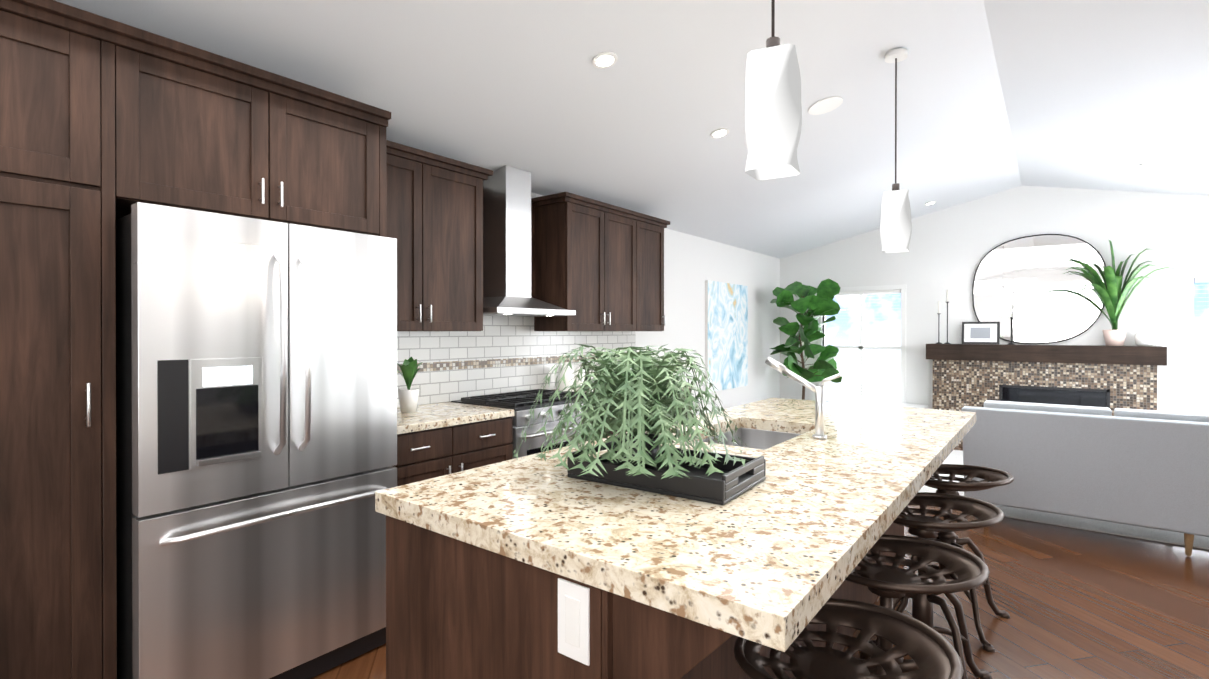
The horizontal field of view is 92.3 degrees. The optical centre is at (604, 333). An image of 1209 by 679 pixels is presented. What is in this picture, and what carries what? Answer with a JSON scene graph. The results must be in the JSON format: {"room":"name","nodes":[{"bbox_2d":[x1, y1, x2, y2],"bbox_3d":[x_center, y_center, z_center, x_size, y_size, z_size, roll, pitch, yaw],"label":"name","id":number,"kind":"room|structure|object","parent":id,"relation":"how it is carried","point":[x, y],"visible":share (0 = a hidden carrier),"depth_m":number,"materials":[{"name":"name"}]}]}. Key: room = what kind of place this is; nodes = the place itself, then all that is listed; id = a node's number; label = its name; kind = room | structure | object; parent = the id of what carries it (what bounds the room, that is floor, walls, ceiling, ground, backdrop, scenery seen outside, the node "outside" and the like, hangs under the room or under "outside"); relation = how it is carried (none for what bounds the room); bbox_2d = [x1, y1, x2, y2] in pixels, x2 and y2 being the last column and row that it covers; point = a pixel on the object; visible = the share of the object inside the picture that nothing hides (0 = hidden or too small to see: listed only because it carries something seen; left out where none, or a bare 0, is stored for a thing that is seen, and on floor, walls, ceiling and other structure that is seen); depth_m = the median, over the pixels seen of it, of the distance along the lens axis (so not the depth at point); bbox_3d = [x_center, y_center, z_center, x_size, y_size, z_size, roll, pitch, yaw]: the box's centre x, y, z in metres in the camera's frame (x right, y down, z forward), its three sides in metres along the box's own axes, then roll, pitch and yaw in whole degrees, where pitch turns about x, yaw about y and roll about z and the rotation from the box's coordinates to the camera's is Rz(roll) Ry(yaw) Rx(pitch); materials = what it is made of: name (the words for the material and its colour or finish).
{"room":"kitchen","nodes":[
{"label":"kitchen","id":0,"kind":"room"},
{"bbox_2d":[397,194,779,415],"bbox_3d":[-0.836,0.119,4.218,0.150,2.500,11.270,0,0,38],"label":"wall","id":1,"kind":"structure","parent":0,"point":[692,263],"depth_m":6.84,"materials":[{"name":"white paint"}]},
{"bbox_2d":[124,32,383,236],"bbox_3d":[-1.607,-0.723,2.514,0.704,0.535,0.955,0,0,38],"label":"upper cabinet","id":2,"kind":"object","parent":1,"relation":"attached to","point":[201,133],"depth_m":2.23,"materials":[{"name":"brown wood"}]},
{"bbox_2d":[386,144,485,330],"bbox_3d":[-1.159,-0.502,3.377,0.337,0.978,0.883,0,0,38],"label":"upper cabinet","id":3,"kind":"object","parent":1,"relation":"attached to","point":[435,206],"depth_m":3.35,"materials":[{"name":"brown wood"}]},
{"bbox_2d":[397,192,635,406],"bbox_3d":[-0.637,0.144,4.344,0.012,2.448,3.048,0,0,38],"label":"tile backsplash","id":4,"kind":"structure","parent":1,"relation":"attached to","point":[500,354],"depth_m":4.13,"materials":[{"name":"tile"}]},
{"bbox_2d":[483,165,575,315],"bbox_3d":[-0.603,-0.628,4.004,0.424,1.008,0.746,0,0,38],"label":"range hood","id":5,"kind":"object","parent":1,"relation":"attached to","point":[506,240],"visible":0.85,"depth_m":3.97,"materials":[{"name":"silver metal"}]},
{"bbox_2d":[531,196,641,330],"bbox_3d":[-0.116,-0.507,4.730,0.337,0.978,0.954,0,0,38],"label":"upper cabinet","id":6,"kind":"object","parent":1,"relation":"attached to","point":[596,265],"depth_m":4.44,"materials":[{"name":"brown wood"}]},
{"bbox_2d":[642,216,665,330],"bbox_3d":[0.260,-0.509,5.217,0.337,0.978,0.506,0,0,38],"label":"upper cabinet","id":7,"kind":"object","parent":1,"relation":"attached to","point":[653,317],"depth_m":5.18,"materials":[{"name":"brown wood"}]},
{"bbox_2d":[705,280,747,392],"bbox_3d":[1.507,0.033,7.102,0.035,1.290,1.100,0,0,38],"label":"picture","id":8,"kind":"object","parent":1,"relation":"attached to","point":[726,335],"visible":0.93,"depth_m":7.04,"materials":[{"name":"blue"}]},
{"bbox_2d":[54,0,1208,258],"bbox_3d":[1.504,-1.433,2.408,6.060,0.783,11.270,0,0,38],"label":"ceiling","id":9,"kind":"structure","parent":0,"point":[996,96],"depth_m":3.43,"materials":[{"name":"white paint"}]},
{"bbox_2d":[592,52,617,68],"bbox_3d":[0.002,-1.373,2.918,0.127,0.034,0.130,0,0,38],"label":"recessed light","id":10,"kind":"object","parent":9,"relation":"in","point":[603,60],"depth_m":2.91,"materials":[{"name":"white plastic"}]},
{"bbox_2d":[710,128,728,137],"bbox_3d":[0.791,-1.372,3.978,0.127,0.034,0.130,0,0,38],"label":"recessed light","id":11,"kind":"object","parent":9,"relation":"in","point":[722,132],"depth_m":3.97,"materials":[{"name":"white plastic"}]},
{"bbox_2d":[745,0,801,179],"bbox_3d":[0.489,-1.043,1.683,0.166,1.152,0.166,0,0,38],"label":"pendant light","id":12,"kind":"object","parent":9,"relation":"hanging from","point":[773,116],"visible":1,"depth_m":1.63,"materials":[{"name":"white glass"}]},
{"bbox_2d":[808,96,842,114],"bbox_3d":[1.462,-1.506,3.841,0.213,0.053,0.220,0,0,38],"label":"recessed light","id":13,"kind":"object","parent":9,"relation":"in","point":[825,105],"depth_m":3.83,"materials":[{"name":"white plastic"}]},
{"bbox_2d":[880,48,911,252],"bbox_3d":[1.673,-1.041,3.333,0.166,1.137,0.166,0,0,38],"label":"pendant light","id":14,"kind":"object","parent":9,"relation":"hanging from","point":[895,229],"visible":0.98,"depth_m":3.29,"materials":[{"name":"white glass"}]},
{"bbox_2d":[1138,164,1157,167],"bbox_3d":[4.867,-1.501,5.199,0.127,0.034,0.130,0,0,38],"label":"recessed light","id":15,"kind":"object","parent":9,"relation":"in","point":[1141,165],"depth_m":5.19,"materials":[{"name":"white plastic"}]},
{"bbox_2d":[310,446,1208,678],"bbox_3d":[1.504,1.426,2.419,6.060,0.100,11.270,0,0,38],"label":"floor","id":16,"kind":"structure","parent":0,"point":[1075,603],"depth_m":2.90,"materials":[{"name":"brown wood"}]},
{"bbox_2d":[0,0,123,678],"bbox_3d":[-2.201,0.195,1.748,0.704,2.365,0.990,0,0,38],"label":"tall cabinet","id":17,"kind":"object","parent":16,"relation":"on","point":[106,124],"depth_m":1.82,"materials":[{"name":"brown wood"}]},
{"bbox_2d":[115,202,396,678],"bbox_3d":[-1.502,0.472,2.441,0.908,1.783,0.920,0,0,38],"label":"refrigerator","id":18,"kind":"object","parent":16,"relation":"on","point":[256,410],"visible":0.96,"depth_m":2.10,"materials":[{"name":"silver metal"}]},
{"bbox_2d":[392,417,512,485],"bbox_3d":[-1.058,0.933,3.302,0.618,0.878,0.878,0,0,38],"label":"base cabinet","id":19,"kind":"object","parent":16,"relation":"on","point":[429,454],"depth_m":3.12,"materials":[{"name":"brown wood"}]},
{"bbox_2d":[397,383,693,434],"bbox_3d":[-0.387,0.469,4.157,0.633,0.040,3.051,0,0,38],"label":"countertop","id":20,"kind":"structure","parent":19,"relation":"on","point":[433,416],"depth_m":3.24,"materials":[{"name":"stone"}]},
{"bbox_2d":[397,357,422,412],"bbox_3d":[-1.128,0.294,3.347,0.147,0.314,0.157,0,0,38],"label":"potted plant","id":21,"kind":"object","parent":20,"relation":"on","point":[408,398],"visible":0.98,"depth_m":3.32,"materials":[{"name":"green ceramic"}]},
{"bbox_2d":[559,362,578,391],"bbox_3d":[-0.292,0.333,4.475,0.118,0.228,0.118,0,0,26],"label":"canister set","id":22,"kind":"object","parent":20,"relation":"on","point":[568,375],"depth_m":4.43,"materials":[{"name":"white ceramic"}]},
{"bbox_2d":[579,367,584,387],"bbox_3d":[-0.206,0.352,4.586,0.108,0.188,0.108,0,0,26],"label":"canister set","id":23,"kind":"object","parent":20,"relation":"on","point":[583,374],"depth_m":4.54,"materials":[{"name":"white ceramic"}]},
{"bbox_2d":[451,389,594,458],"bbox_3d":[-0.514,0.895,3.942,0.671,0.950,0.772,0,0,38],"label":"range","id":24,"kind":"object","parent":16,"relation":"on","point":[520,403],"visible":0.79,"depth_m":3.66,"materials":[{"name":"silver metal"}]},
{"bbox_2d":[386,426,955,678],"bbox_3d":[0.695,0.944,2.542,1.133,0.862,2.996,0,0,38],"label":"kitchen island","id":25,"kind":"object","parent":16,"relation":"on","point":[480,561],"depth_m":1.42,"materials":[{"name":"wood"}]},
{"bbox_2d":[558,578,589,665],"bbox_3d":[-0.067,0.610,1.231,0.086,0.160,0.008,0,0,38],"label":"electrical outlet plate","id":26,"kind":"object","parent":25,"relation":"attached to","point":[574,621],"visible":1,"depth_m":1.23,"materials":[{"name":"white plastic"}]},
{"bbox_2d":[375,398,975,653],"bbox_3d":[0.736,0.484,2.509,1.210,0.058,3.020,0,0,38],"label":"island countertop","id":27,"kind":"structure","parent":25,"relation":"on","point":[758,566],"depth_m":1.47,"materials":[{"name":"beige stone"}]},
{"bbox_2d":[567,441,765,504],"bbox_3d":[0.193,0.418,1.829,0.530,0.077,0.330,0,0,35],"label":"serving tray","id":28,"kind":"object","parent":27,"relation":"on","point":[738,478],"visible":0.6,"depth_m":1.71,"materials":[{"name":"black wood"}]},
{"bbox_2d":[513,344,751,478],"bbox_3d":[0.095,0.237,1.891,0.793,0.414,0.832,0,0,38],"label":"fern plant","id":29,"kind":"object","parent":28,"relation":"on","point":[638,399],"visible":1,"depth_m":1.71,"materials":[{"name":"green plant"}]},
{"bbox_2d":[765,356,841,438],"bbox_3d":[0.874,0.280,2.565,0.338,0.349,0.060,0,0,38],"label":"faucet","id":30,"kind":"object","parent":27,"relation":"on","point":[818,390],"visible":1,"depth_m":2.51,"materials":[{"name":"silver metal"}]},
{"bbox_2d":[770,278,845,399],"bbox_3d":[2.661,0.321,7.620,0.919,2.069,0.901,0,0,38],"label":"fiddle leaf fig","id":31,"kind":"object","parent":16,"relation":"on","point":[822,303],"visible":0.94,"depth_m":7.52,"materials":[{"name":"green plant"}]},
{"bbox_2d":[734,598,963,678],"bbox_3d":[0.503,1.020,1.278,0.489,0.721,0.464,0,0,32],"label":"bar stool","id":32,"kind":"object","parent":16,"relation":"on","point":[930,652],"visible":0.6,"depth_m":1.31,"materials":[{"name":"brown metal"}]},
{"bbox_2d":[829,399,928,408],"bbox_3d":[3.494,1.127,7.443,1.105,0.460,0.460,0,0,38],"label":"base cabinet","id":33,"kind":"object","parent":16,"relation":"on","point":[883,403],"depth_m":7.43,"materials":[{"name":"white"}]},
{"bbox_2d":[845,534,989,674],"bbox_3d":[0.873,1.018,1.758,0.464,0.721,0.489,0,0,-44],"label":"bar stool","id":34,"kind":"object","parent":16,"relation":"on","point":[887,584],"visible":0.71,"depth_m":1.76,"materials":[{"name":"brown metal"}]},
{"bbox_2d":[870,492,1003,678],"bbox_3d":[1.254,1.016,2.263,0.502,0.721,0.479,0,0,38],"label":"bar stool","id":35,"kind":"object","parent":16,"relation":"on","point":[984,513],"visible":0.54,"depth_m":2.26,"materials":[{"name":"brown metal"}]},
{"bbox_2d":[895,464,1013,652],"bbox_3d":[1.674,1.014,2.796,0.489,0.721,0.464,0,0,43],"label":"bar stool","id":36,"kind":"object","parent":16,"relation":"on","point":[992,477],"visible":0.62,"depth_m":2.79,"materials":[{"name":"brown metal"}]},
{"bbox_2d":[926,344,1166,445],"bbox_3d":[4.873,0.745,6.578,2.142,1.230,0.260,0,0,38],"label":"fireplace","id":37,"kind":"object","parent":16,"relation":"on","point":[1112,378],"visible":0.58,"depth_m":6.46,"materials":[{"name":"tile"}]},
{"bbox_2d":[936,301,941,343],"bbox_3d":[4.117,-0.133,7.145,0.070,0.520,0.067,0,0,38],"label":"candlestick","id":38,"kind":"object","parent":37,"relation":"on","point":[938,313],"depth_m":7.14,"materials":[{"name":"black metal"}]},
{"bbox_2d":[944,290,950,343],"bbox_3d":[4.189,-0.203,7.090,0.070,0.660,0.067,0,0,38],"label":"candlestick","id":39,"kind":"object","parent":37,"relation":"on","point":[947,342],"depth_m":7.08,"materials":[{"name":"black metal"}]},
{"bbox_2d":[962,322,999,343],"bbox_3d":[4.495,-0.005,6.939,0.380,0.270,0.055,0,0,38],"label":"photo frame","id":40,"kind":"object","parent":37,"relation":"on","point":[980,332],"visible":0.95,"depth_m":6.93,"materials":[{"name":"black plastic"}]},
{"bbox_2d":[1008,305,1014,344],"bbox_3d":[4.696,-0.101,6.699,0.070,0.460,0.067,0,0,38],"label":"candlestick","id":41,"kind":"object","parent":37,"relation":"on","point":[1010,317],"depth_m":6.69,"materials":[{"name":"black metal"}]},
{"bbox_2d":[1044,240,1174,345],"bbox_3d":[5.305,-0.436,6.127,1.098,1.134,0.400,0,0,38],"label":"mantel plant","id":42,"kind":"object","parent":37,"relation":"on","point":[1113,295],"visible":1,"depth_m":6.13,"materials":[{"name":"green plant"}]},
{"bbox_2d":[1134,331,1154,345],"bbox_3d":[5.606,0.051,6.022,0.160,0.160,0.156,0,0,38],"label":"vase","id":43,"kind":"object","parent":37,"relation":"on","point":[1144,338],"visible":1,"depth_m":5.97,"materials":[{"name":"white ceramic"}]},
{"bbox_2d":[919,450,1208,549],"bbox_3d":[4.565,1.361,4.718,3.400,0.012,2.550,0,0,38],"label":"rug","id":44,"kind":"object","parent":16,"relation":"on","point":[1152,534],"visible":0.08,"depth_m":4.12,"materials":[{"name":"white carpet"}]},
{"bbox_2d":[962,400,1208,556],"bbox_3d":[3.768,0.927,3.798,2.340,0.884,1.097,0,0,38],"label":"sofa","id":45,"kind":"object","parent":16,"relation":"on","point":[1143,468],"visible":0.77,"depth_m":3.69,"materials":[{"name":"grey fabric"}]},
{"bbox_2d":[780,186,1208,411],"bbox_3d":[4.899,-0.206,6.816,5.760,3.130,0.150,0,0,38],"label":"wall","id":46,"kind":"structure","parent":0,"point":[950,248],"depth_m":6.78,"materials":[{"name":"white paint"}]},
{"bbox_2d":[818,284,905,402],"bbox_3d":[3.470,0.190,7.862,1.120,1.650,0.142,0,0,38],"label":"window","id":47,"kind":"structure","parent":46,"relation":"in","point":[861,291],"depth_m":7.78,"materials":[{"name":"white"}]},
{"bbox_2d":[972,234,1106,343],"bbox_3d":[4.949,-0.505,6.652,1.241,1.251,0.023,0,0,38],"label":"round mirror","id":48,"kind":"object","parent":46,"relation":"attached to","point":[1021,275],"visible":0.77,"depth_m":6.63,"materials":[{"name":"silver glass"}]},
{"bbox_2d":[1185,271,1208,412],"bbox_3d":[6.392,0.199,5.608,1.120,1.650,0.142,0,0,38],"label":"window","id":49,"kind":"structure","parent":46,"relation":"in","point":[1190,281],"depth_m":5.89,"materials":[{"name":"white"}]},
{"label":"outside","id":50,"kind":"structure","parent":0,"visible":0},
{"bbox_2d":[825,282,1208,413],"bbox_3d":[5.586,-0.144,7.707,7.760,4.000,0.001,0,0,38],"label":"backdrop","id":51,"kind":"structure","parent":50,"point":[842,329],"depth_m":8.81,"materials":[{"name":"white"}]}
]}

